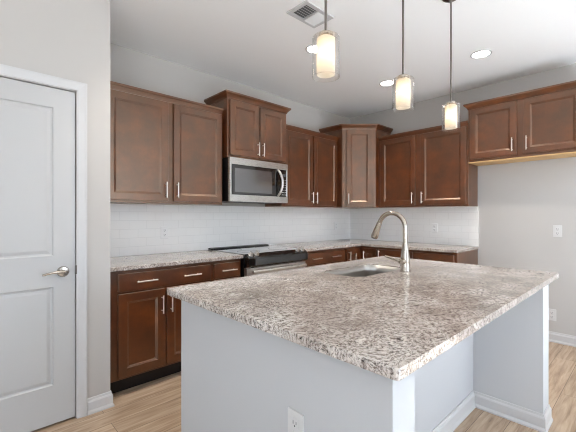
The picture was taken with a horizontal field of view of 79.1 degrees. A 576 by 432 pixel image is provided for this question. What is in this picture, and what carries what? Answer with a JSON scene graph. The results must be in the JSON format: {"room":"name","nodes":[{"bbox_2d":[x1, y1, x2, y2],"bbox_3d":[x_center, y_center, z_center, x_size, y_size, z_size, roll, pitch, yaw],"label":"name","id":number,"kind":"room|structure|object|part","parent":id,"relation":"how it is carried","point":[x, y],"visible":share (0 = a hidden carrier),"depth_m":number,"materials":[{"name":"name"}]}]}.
{"room":"kitchen","nodes":[
{"label":"kitchen","id":0,"kind":"room"},
{"bbox_2d":[0,0,109,417],"bbox_3d":[-3.236,-0.100,0.854,4.997,2.743,0.700,0,0,-44],"label":"wall","id":1,"kind":"structure","parent":0,"point":[66,39],"depth_m":2.23,"materials":[{"name":"grey paint"}]},
{"bbox_2d":[0,77,76,431],"bbox_3d":[-1.607,0.249,1.920,0.776,2.039,0.117,0,0,-44],"label":"door","id":2,"kind":"structure","parent":1,"relation":"in","point":[38,269],"depth_m":2.05,"materials":[{"name":"grey paint"}]},
{"bbox_3d":[-1.389,0.345,2.089,0.146,0.066,0.061,0,0,-44],"label":"lever handle","id":3,"kind":"part","parent":2,"relation":"part of","materials":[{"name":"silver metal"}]},
{"bbox_2d":[0,64,86,418],"bbox_3d":[-1.601,0.218,1.910,0.894,2.106,0.020,0,0,-44],"label":"trim","id":4,"kind":"structure","parent":1,"relation":"attached to","point":[5,70],"depth_m":2.19,"materials":[{"name":"grey paint"}]},
{"bbox_2d":[87,390,114,414],"bbox_3d":[-1.234,1.222,2.289,0.158,0.100,0.064,0,0,-44],"label":"baseboard","id":5,"kind":"structure","parent":1,"relation":"attached to","point":[95,404],"depth_m":2.27,"materials":[{"name":"grey paint"}]},
{"bbox_2d":[110,43,349,208],"bbox_3d":[-2.222,-0.100,2.403,8.900,2.743,0.150,0,0,-44],"label":"wall","id":6,"kind":"structure","parent":0,"point":[130,67],"depth_m":3.47,"materials":[{"name":"grey paint"}]},
{"bbox_2d":[110,81,222,204],"bbox_3d":[-1.125,-0.564,3.083,1.122,0.927,0.352,0,0,-44],"label":"upper cabinet","id":7,"kind":"object","parent":6,"relation":"attached to","point":[165,149],"visible":0.93,"depth_m":2.95,"materials":[{"name":"brown wood"}]},
{"bbox_3d":[-1.210,-0.544,2.826,0.491,0.848,0.020,0,0,-44],"label":"door","id":8,"kind":"part","parent":7,"relation":"part of","materials":[{"name":"brown wood"}]},
{"bbox_3d":[-1.031,-0.215,2.956,0.011,0.135,0.039,0,0,-44],"label":"handle","id":9,"kind":"part","parent":7,"relation":"part of","materials":[{"name":"silver metal"}]},
{"bbox_3d":[-1.037,-1.001,2.987,1.118,0.053,0.026,0,0,-44],"label":"crown molding","id":10,"kind":"part","parent":7,"relation":"part of","materials":[{"name":"brown wood"}]},
{"bbox_3d":[-0.819,-0.544,3.197,0.488,0.848,0.020,0,0,-44],"label":"door","id":11,"kind":"part","parent":7,"relation":"part of","materials":[{"name":"brown wood"}]},
{"bbox_2d":[110,203,349,256],"bbox_3d":[-0.359,0.129,4.061,3.590,0.457,0.010,0,0,-44],"label":"tile backsplash","id":12,"kind":"structure","parent":6,"relation":"attached to","point":[135,229],"depth_m":3.65,"materials":[{"name":"white tile"}]},
{"bbox_2d":[161,226,167,238],"bbox_3d":[-1.163,0.164,3.284,0.072,0.116,0.009,0,0,-44],"label":"electrical outlet","id":13,"kind":"object","parent":12,"relation":"attached to","point":[164,229],"visible":1,"depth_m":3.28,"materials":[{"name":"white plastic"}]},
{"bbox_2d":[204,89,290,163],"bbox_3d":[-0.407,-0.872,3.712,0.852,0.624,0.428,0,0,-44],"label":"upper cabinet","id":14,"kind":"object","parent":6,"relation":"attached to","point":[253,128],"visible":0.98,"depth_m":3.52,"materials":[{"name":"brown wood"}]},
{"bbox_3d":[-0.428,-0.847,3.464,0.355,0.530,0.020,0,0,-44],"label":"door","id":15,"kind":"part","parent":14,"relation":"part of","materials":[{"name":"brown wood"}]},
{"bbox_3d":[-0.414,-1.153,3.719,0.852,0.062,0.409,0,0,-44],"label":"crown molding","id":16,"kind":"part","parent":14,"relation":"part of","materials":[{"name":"brown wood"}]},
{"bbox_2d":[222,157,287,203],"bbox_3d":[-0.393,-0.345,3.697,0.758,0.424,0.468,0,0,-44],"label":"microwave","id":17,"kind":"object","parent":14,"relation":"attached to","point":[243,180],"visible":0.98,"depth_m":3.51,"materials":[{"name":"silver metal"}]},
{"bbox_3d":[-0.277,-0.346,3.575,0.716,0.292,0.003,0,0,-44],"label":"door glass","id":18,"kind":"part","parent":17,"relation":"part of","materials":[{"name":"black glass"}]},
{"bbox_3d":[-0.081,-0.345,3.718,0.076,0.295,0.029,0,0,16],"label":"handle","id":19,"kind":"part","parent":17,"relation":"part of","materials":[{"name":"silver metal"}]},
{"bbox_3d":[-0.160,-0.847,3.719,0.357,0.530,0.020,0,0,-44],"label":"door","id":20,"kind":"part","parent":14,"relation":"part of","materials":[{"name":"brown wood"}]},
{"bbox_2d":[265,124,338,207],"bbox_3d":[0.211,-0.564,4.352,0.998,0.927,0.352,0,0,-44],"label":"upper cabinet","id":21,"kind":"object","parent":6,"relation":"attached to","point":[311,156],"visible":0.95,"depth_m":4.22,"materials":[{"name":"brown wood"}]},
{"bbox_3d":[0.132,-0.544,4.101,0.458,0.848,0.020,0,0,-44],"label":"door","id":22,"kind":"part","parent":21,"relation":"part of","materials":[{"name":"brown wood"}]},
{"bbox_3d":[0.300,-1.001,4.257,0.996,0.053,0.026,0,0,-44],"label":"crown molding","id":23,"kind":"part","parent":21,"relation":"part of","materials":[{"name":"brown wood"}]},
{"bbox_3d":[0.479,-0.544,4.431,0.450,0.848,0.020,0,0,-44],"label":"door","id":24,"kind":"part","parent":21,"relation":"part of","materials":[{"name":"brown wood"}]},
{"bbox_2d":[319,124,392,208],"bbox_3d":[0.933,-0.642,4.786,0.718,1.084,0.718,0,0,-44],"label":"upper cabinet","id":25,"kind":"object","parent":6,"relation":"attached to","point":[357,144],"visible":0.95,"depth_m":4.54,"materials":[{"name":"brown wood"}]},
{"bbox_3d":[0.930,-1.153,4.664,1.015,0.062,0.301,0,0,1],"label":"crown molding","id":26,"kind":"part","parent":25,"relation":"part of","materials":[{"name":"brown wood"}]},
{"bbox_3d":[0.927,-0.616,4.543,0.333,0.994,0.020,0,0,1],"label":"door","id":27,"kind":"part","parent":25,"relation":"part of","materials":[{"name":"brown wood"}]},
{"bbox_2d":[31,342,575,431],"bbox_3d":[-0.863,1.321,0.936,8.950,0.100,4.150,0,0,-44],"label":"floor","id":28,"kind":"structure","parent":0,"point":[155,405],"depth_m":2.27,"materials":[{"name":"brown wood"}]},
{"bbox_2d":[110,262,210,393],"bbox_3d":[-1.133,0.830,2.865,0.815,0.884,0.657,0,0,-44],"label":"base cabinet","id":29,"kind":"object","parent":28,"relation":"on","point":[145,321],"visible":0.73,"depth_m":2.57,"materials":[{"name":"brown wood"}]},
{"bbox_3d":[-1.063,0.848,2.545,0.336,0.584,0.020,0,0,-44],"label":"door","id":30,"kind":"part","parent":29,"relation":"part of","materials":[{"name":"brown wood"}]},
{"bbox_3d":[-1.026,0.477,2.540,0.150,0.011,0.039,0,0,-44],"label":"handle","id":31,"kind":"part","parent":29,"relation":"part of","materials":[{"name":"beige"}]},
{"bbox_3d":[-0.941,0.669,2.622,0.011,0.135,0.039,0,0,-44],"label":"handle","id":32,"kind":"part","parent":29,"relation":"part of","materials":[{"name":"beige"}]},
{"bbox_3d":[-0.919,0.477,2.682,0.734,0.125,0.020,0,0,-44],"label":"drawer","id":33,"kind":"part","parent":29,"relation":"part of","materials":[{"name":"brown wood"}]},
{"bbox_2d":[110,250,242,271],"bbox_3d":[-1.032,0.372,2.982,1.128,0.030,0.647,0,0,-44],"label":"countertop","id":34,"kind":"structure","parent":29,"relation":"on","point":[122,263],"depth_m":2.88,"materials":[{"name":"stone"}]},
{"bbox_3d":[-0.793,0.848,2.801,0.378,0.584,0.020,0,0,-44],"label":"door","id":35,"kind":"part","parent":29,"relation":"part of","materials":[{"name":"brown wood"}]},
{"bbox_3d":[-0.765,0.477,2.788,0.150,0.011,0.039,0,0,-44],"label":"handle","id":36,"kind":"part","parent":29,"relation":"part of","materials":[{"name":"silver metal"}]},
{"bbox_2d":[211,259,240,281],"bbox_3d":[-0.726,0.830,3.251,0.306,0.884,0.657,0,0,-44],"label":"base cabinet","id":37,"kind":"object","parent":28,"relation":"on","point":[224,269],"visible":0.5,"depth_m":3.03,"materials":[{"name":"brown wood"}]},
{"bbox_2d":[208,244,307,276],"bbox_3d":[-0.301,0.796,3.599,0.758,0.951,0.723,0,0,-44],"label":"range","id":38,"kind":"object","parent":28,"relation":"on","point":[257,259],"visible":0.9,"depth_m":3.38,"materials":[{"name":"silver metal"}]},
{"bbox_2d":[208,245,295,255],"bbox_3d":[-0.331,0.362,3.631,0.758,0.019,0.635,0,0,-44],"label":"cooktop","id":39,"kind":"object","parent":38,"relation":"in","point":[244,250],"depth_m":3.58,"materials":[{"name":"black glass"}]},
{"bbox_3d":[-0.107,0.750,3.395,0.758,0.543,0.044,0,0,-44],"label":"oven door","id":40,"kind":"part","parent":38,"relation":"part of","materials":[{"name":"silver metal"}]},
{"bbox_3d":[-0.096,0.411,3.384,0.758,0.120,0.076,0,0,-44],"label":"control panel","id":41,"kind":"part","parent":38,"relation":"part of","materials":[{"name":"black glass"}]},
{"bbox_3d":[-0.072,0.511,3.358,0.680,0.030,0.059,0,0,-44],"label":"handle","id":42,"kind":"part","parent":38,"relation":"part of","materials":[{"name":"silver metal"}]},
{"bbox_2d":[303,248,344,267],"bbox_3d":[0.227,0.830,4.157,0.752,0.884,0.657,0,0,-44],"label":"base cabinet","id":43,"kind":"object","parent":28,"relation":"on","point":[329,256],"visible":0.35,"depth_m":3.94,"materials":[{"name":"brown wood"}]},
{"bbox_2d":[345,246,377,261],"bbox_3d":[0.905,0.830,4.663,0.927,0.884,0.857,0,0,-44],"label":"base cabinet","id":44,"kind":"object","parent":28,"relation":"on","point":[357,252],"visible":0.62,"depth_m":4.33,"materials":[{"name":"brown wood"}]},
{"bbox_3d":[0.801,0.777,4.316,0.260,0.725,0.020,0,0,-44],"label":"door","id":45,"kind":"part","parent":44,"relation":"part of","materials":[{"name":"brown wood"}]},
{"bbox_3d":[1.017,0.777,4.335,0.020,0.725,0.192,0,0,-44],"label":"door","id":46,"kind":"part","parent":44,"relation":"part of","materials":[{"name":"brown wood"}]},
{"bbox_2d":[269,239,478,252],"bbox_3d":[0.953,0.372,4.071,1.695,0.030,1.804,0,0,-44],"label":"countertop","id":47,"kind":"structure","parent":44,"relation":"on","point":[342,243],"depth_m":4.11,"materials":[{"name":"stone"}]},
{"bbox_2d":[181,284,552,431],"bbox_3d":[0.553,0.830,1.919,1.902,0.884,1.155,0,0,-44],"label":"kitchen island","id":48,"kind":"object","parent":28,"relation":"on","point":[236,376],"visible":0.62,"depth_m":1.51,"materials":[{"name":"grey paint"}]},
{"bbox_2d":[288,407,303,431],"bbox_3d":[0.024,0.686,1.118,0.009,0.116,0.072,0,0,-44],"label":"electrical outlet","id":49,"kind":"object","parent":48,"relation":"attached to","point":[295,419],"visible":1,"depth_m":1.11,"materials":[{"name":"grey plastic"}]},
{"bbox_2d":[291,416,298,429],"bbox_3d":[0.022,0.665,1.116,0.002,0.032,0.034,0,0,-44],"label":"receptacle","id":50,"kind":"object","parent":49,"relation":"attached to","point":[294,419],"depth_m":1.12,"materials":[{"name":"white plastic"}]},
{"bbox_3d":[-0.086,0.830,1.325,0.117,0.884,1.135,0,0,-44],"label":"panel","id":51,"kind":"part","parent":48,"relation":"part of","materials":[{"name":"grey paint"}]},
{"bbox_2d":[167,256,558,380],"bbox_3d":[0.546,0.372,1.935,1.974,0.030,1.234,0,0,-44],"label":"island countertop","id":52,"kind":"structure","parent":48,"relation":"on","point":[391,324],"depth_m":1.40,"materials":[{"name":"stone"}]},
{"bbox_2d":[325,265,399,276],"bbox_3d":[0.505,0.478,2.291,0.568,0.228,0.298,0,0,-44],"label":"sink","id":53,"kind":"object","parent":52,"relation":"in","point":[364,270],"visible":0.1,"depth_m":2.50,"materials":[{"name":"silver metal"}]},
{"bbox_2d":[371,211,410,270],"bbox_3d":[0.668,0.164,2.314,0.097,0.386,0.285,0,0,-44],"label":"faucet","id":54,"kind":"object","parent":52,"relation":"on","point":[404,261],"visible":1,"depth_m":2.24,"materials":[{"name":"silver metal"}]},
{"bbox_3d":[0.691,0.078,2.313,0.030,0.215,0.216,0,0,-44],"label":"spout","id":55,"kind":"part","parent":54,"relation":"part of","materials":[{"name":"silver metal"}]},
{"bbox_3d":[0.695,0.289,2.251,0.135,0.054,0.043,0,0,40],"label":"lever","id":56,"kind":"part","parent":54,"relation":"part of","materials":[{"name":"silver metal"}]},
{"bbox_3d":[0.655,0.830,1.788,1.595,0.884,0.020,0,0,-44],"label":"knee panel","id":57,"kind":"part","parent":48,"relation":"part of","materials":[{"name":"grey paint"}]},
{"bbox_3d":[0.553,1.222,1.919,1.902,0.100,1.155,0,0,-44],"label":"baseboard","id":58,"kind":"part","parent":48,"relation":"part of","materials":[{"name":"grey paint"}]},
{"bbox_3d":[1.167,0.830,2.516,0.150,0.884,1.135,0,0,-44],"label":"panel","id":59,"kind":"part","parent":48,"relation":"part of","materials":[{"name":"grey paint"}]},
{"bbox_2d":[378,247,477,264],"bbox_3d":[1.619,0.830,4.109,0.657,0.884,0.929,0,0,-44],"label":"base cabinet","id":60,"kind":"object","parent":28,"relation":"on","point":[467,257],"visible":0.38,"depth_m":3.82,"materials":[{"name":"brown wood"}]},
{"bbox_3d":[1.255,0.777,4.085,0.020,0.725,0.438,0,0,-44],"label":"door","id":61,"kind":"part","parent":60,"relation":"part of","materials":[{"name":"brown wood"}]},
{"bbox_3d":[1.565,0.777,3.758,0.020,0.725,0.436,0,0,-44],"label":"door","id":62,"kind":"part","parent":60,"relation":"part of","materials":[{"name":"brown wood"}]},
{"bbox_2d":[110,0,575,118],"bbox_3d":[0.067,-1.532,-0.043,8.950,0.120,6.850,0,0,-44],"label":"ceiling","id":63,"kind":"structure","parent":0,"point":[256,44],"depth_m":2.94,"materials":[{"name":"white paint"}]},
{"bbox_2d":[286,0,333,27],"bbox_3d":[0.165,-1.462,2.554,0.296,0.018,0.200,0,0,-44],"label":"ceiling vent","id":64,"kind":"object","parent":63,"relation":"in","point":[306,12],"visible":0.99,"depth_m":2.54,"materials":[{"name":"white metal"}]},
{"bbox_2d":[305,44,316,53],"bbox_3d":[0.242,-1.468,3.083,0.176,0.007,0.176,0,0,-44],"label":"recessed light","id":65,"kind":"object","parent":63,"relation":"in","point":[308,49],"visible":0.51,"depth_m":3.09,"materials":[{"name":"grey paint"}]},
{"bbox_2d":[312,0,339,77],"bbox_3d":[0.157,-1.021,1.442,0.120,0.901,0.120,0,0,-44],"label":"pendant light","id":66,"kind":"object","parent":63,"relation":"hanging from","point":[326,40],"visible":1,"depth_m":1.42,"materials":[{"name":"white glass"}]},
{"bbox_3d":[0.157,-1.086,1.442,0.011,0.671,0.012,0,0,1],"label":"rod","id":67,"kind":"part","parent":66,"relation":"part of","materials":[{"name":"silver metal"}]},
{"bbox_3d":[0.157,-0.655,1.442,0.114,0.170,0.114,0,0,-44],"label":"lamp shade","id":68,"kind":"part","parent":66,"relation":"part of","materials":[{"name":"clear glass"}]},
{"bbox_3d":[0.157,-0.657,1.442,0.075,0.153,0.075,0,0,-44],"label":"lamp shade","id":69,"kind":"part","parent":66,"relation":"part of","materials":[{"name":"white glass"}]},
{"bbox_2d":[379,80,395,85],"bbox_3d":[1.106,-1.468,3.875,0.176,0.007,0.176,0,0,-44],"label":"recessed light","id":70,"kind":"object","parent":63,"relation":"in","point":[385,82],"visible":0.96,"depth_m":3.88,"materials":[{"name":"white"}]},
{"bbox_2d":[392,0,413,109],"bbox_3d":[0.623,-1.021,1.885,0.120,0.901,0.120,0,0,-44],"label":"pendant light","id":71,"kind":"object","parent":63,"relation":"hanging from","point":[403,82],"visible":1,"depth_m":1.86,"materials":[{"name":"white glass"}]},
{"bbox_3d":[0.623,-1.086,1.885,0.011,0.671,0.012,0,0,1],"label":"rod","id":72,"kind":"part","parent":71,"relation":"part of","materials":[{"name":"silver metal"}]},
{"bbox_3d":[0.623,-0.655,1.885,0.114,0.170,0.114,0,0,-44],"label":"lamp shade","id":73,"kind":"part","parent":71,"relation":"part of","materials":[{"name":"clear glass"}]},
{"bbox_3d":[0.623,-0.657,1.885,0.075,0.153,0.075,0,0,-44],"label":"lamp shade","id":74,"kind":"part","parent":71,"relation":"part of","materials":[{"name":"white glass"}]},
{"bbox_2d":[442,0,460,129],"bbox_3d":[1.089,-1.021,2.328,0.120,0.901,0.120,0,0,-44],"label":"pendant light","id":75,"kind":"object","parent":63,"relation":"hanging from","point":[451,107],"visible":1,"depth_m":2.32,"materials":[{"name":"white glass"}]},
{"bbox_3d":[1.089,-1.086,2.328,0.011,0.671,0.012,0,0,1],"label":"rod","id":76,"kind":"part","parent":75,"relation":"part of","materials":[{"name":"silver metal"}]},
{"bbox_3d":[1.089,-0.657,2.328,0.075,0.153,0.075,0,0,-44],"label":"lamp shade","id":77,"kind":"part","parent":75,"relation":"part of","materials":[{"name":"white glass"}]},
{"bbox_2d":[470,49,491,58],"bbox_3d":[1.762,-1.468,3.182,0.176,0.007,0.176,0,0,-44],"label":"recessed light","id":78,"kind":"object","parent":63,"relation":"in","point":[481,53],"visible":1,"depth_m":3.18,"materials":[{"name":"white"}]},
{"bbox_2d":[350,63,575,335],"bbox_3d":[3.291,-0.100,2.952,0.150,2.743,6.650,0,0,-44],"label":"wall","id":79,"kind":"structure","parent":0,"point":[520,204],"depth_m":3.68,"materials":[{"name":"grey paint"}]},
{"bbox_2d":[350,206,477,245],"bbox_3d":[1.563,0.129,4.652,0.010,0.457,1.802,0,0,-44],"label":"tile backsplash","id":80,"kind":"structure","parent":79,"relation":"attached to","point":[455,225],"depth_m":4.49,"materials":[{"name":"white tile"}]},
{"bbox_2d":[432,223,436,232],"bbox_3d":[1.831,0.160,4.357,0.009,0.116,0.072,0,0,-44],"label":"electrical outlet","id":81,"kind":"object","parent":80,"relation":"attached to","point":[434,225],"visible":1,"depth_m":4.35,"materials":[{"name":"white plastic"}]},
{"bbox_2d":[378,120,477,207],"bbox_3d":[1.668,-0.564,4.279,0.352,0.927,1.106,0,0,-44],"label":"upper cabinet","id":82,"kind":"object","parent":79,"relation":"attached to","point":[426,167],"visible":0.99,"depth_m":4.10,"materials":[{"name":"brown wood"}]},
{"bbox_3d":[1.380,-0.544,4.396,0.020,0.848,0.474,0,0,-44],"label":"door","id":83,"kind":"part","parent":82,"relation":"part of","materials":[{"name":"brown wood"}]},
{"bbox_3d":[1.574,-1.001,4.188,0.026,0.053,1.104,0,0,-44],"label":"crown molding","id":84,"kind":"part","parent":82,"relation":"part of","materials":[{"name":"brown wood"}]},
{"bbox_3d":[1.765,-0.544,3.990,0.020,0.848,0.518,0,0,-44],"label":"door","id":85,"kind":"part","parent":82,"relation":"part of","materials":[{"name":"brown wood"}]},
{"bbox_2d":[463,80,575,165],"bbox_3d":[2.389,-0.883,3.519,0.352,0.640,1.065,0,0,-44],"label":"upper cabinet","id":86,"kind":"object","parent":79,"relation":"attached to","point":[540,123],"visible":1,"depth_m":3.41,"materials":[{"name":"brown wood"}]},
{"bbox_3d":[2.122,-0.870,3.615,0.020,0.532,0.431,0,0,-44],"label":"door","id":87,"kind":"part","parent":86,"relation":"part of","materials":[{"name":"brown wood"}]},
{"bbox_3d":[2.396,-1.173,3.525,0.333,0.062,1.065,0,0,-44],"label":"crown molding","id":88,"kind":"part","parent":86,"relation":"part of","materials":[{"name":"brown wood"}]},
{"bbox_3d":[2.411,-0.569,3.540,0.292,0.012,0.983,0,0,-44],"label":"panel","id":89,"kind":"part","parent":86,"relation":"part of","materials":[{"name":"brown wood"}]},
{"bbox_3d":[2.464,-0.870,3.255,0.020,0.532,0.453,0,0,-44],"label":"door","id":90,"kind":"part","parent":86,"relation":"part of","materials":[{"name":"brown wood"}]},
{"bbox_2d":[549,309,555,320],"bbox_3d":[2.654,1.002,3.506,0.009,0.116,0.072,0,0,-44],"label":"electrical outlet","id":91,"kind":"object","parent":79,"relation":"attached to","point":[552,312],"visible":0.87,"depth_m":3.50,"materials":[{"name":"white plastic"}]},
{"bbox_2d":[553,225,561,236],"bbox_3d":[2.686,0.160,3.473,0.009,0.116,0.072,0,0,-44],"label":"electrical outlet","id":92,"kind":"object","parent":79,"relation":"attached to","point":[557,229],"visible":1,"depth_m":3.47,"materials":[{"name":"white plastic"}]},
{"bbox_2d":[549,331,575,346],"bbox_3d":[3.803,1.222,2.290,0.020,0.100,4.685,0,0,-44],"label":"baseboard","id":93,"kind":"structure","parent":79,"relation":"attached to","point":[555,337],"depth_m":3.44,"materials":[{"name":"grey paint"}]}
]}

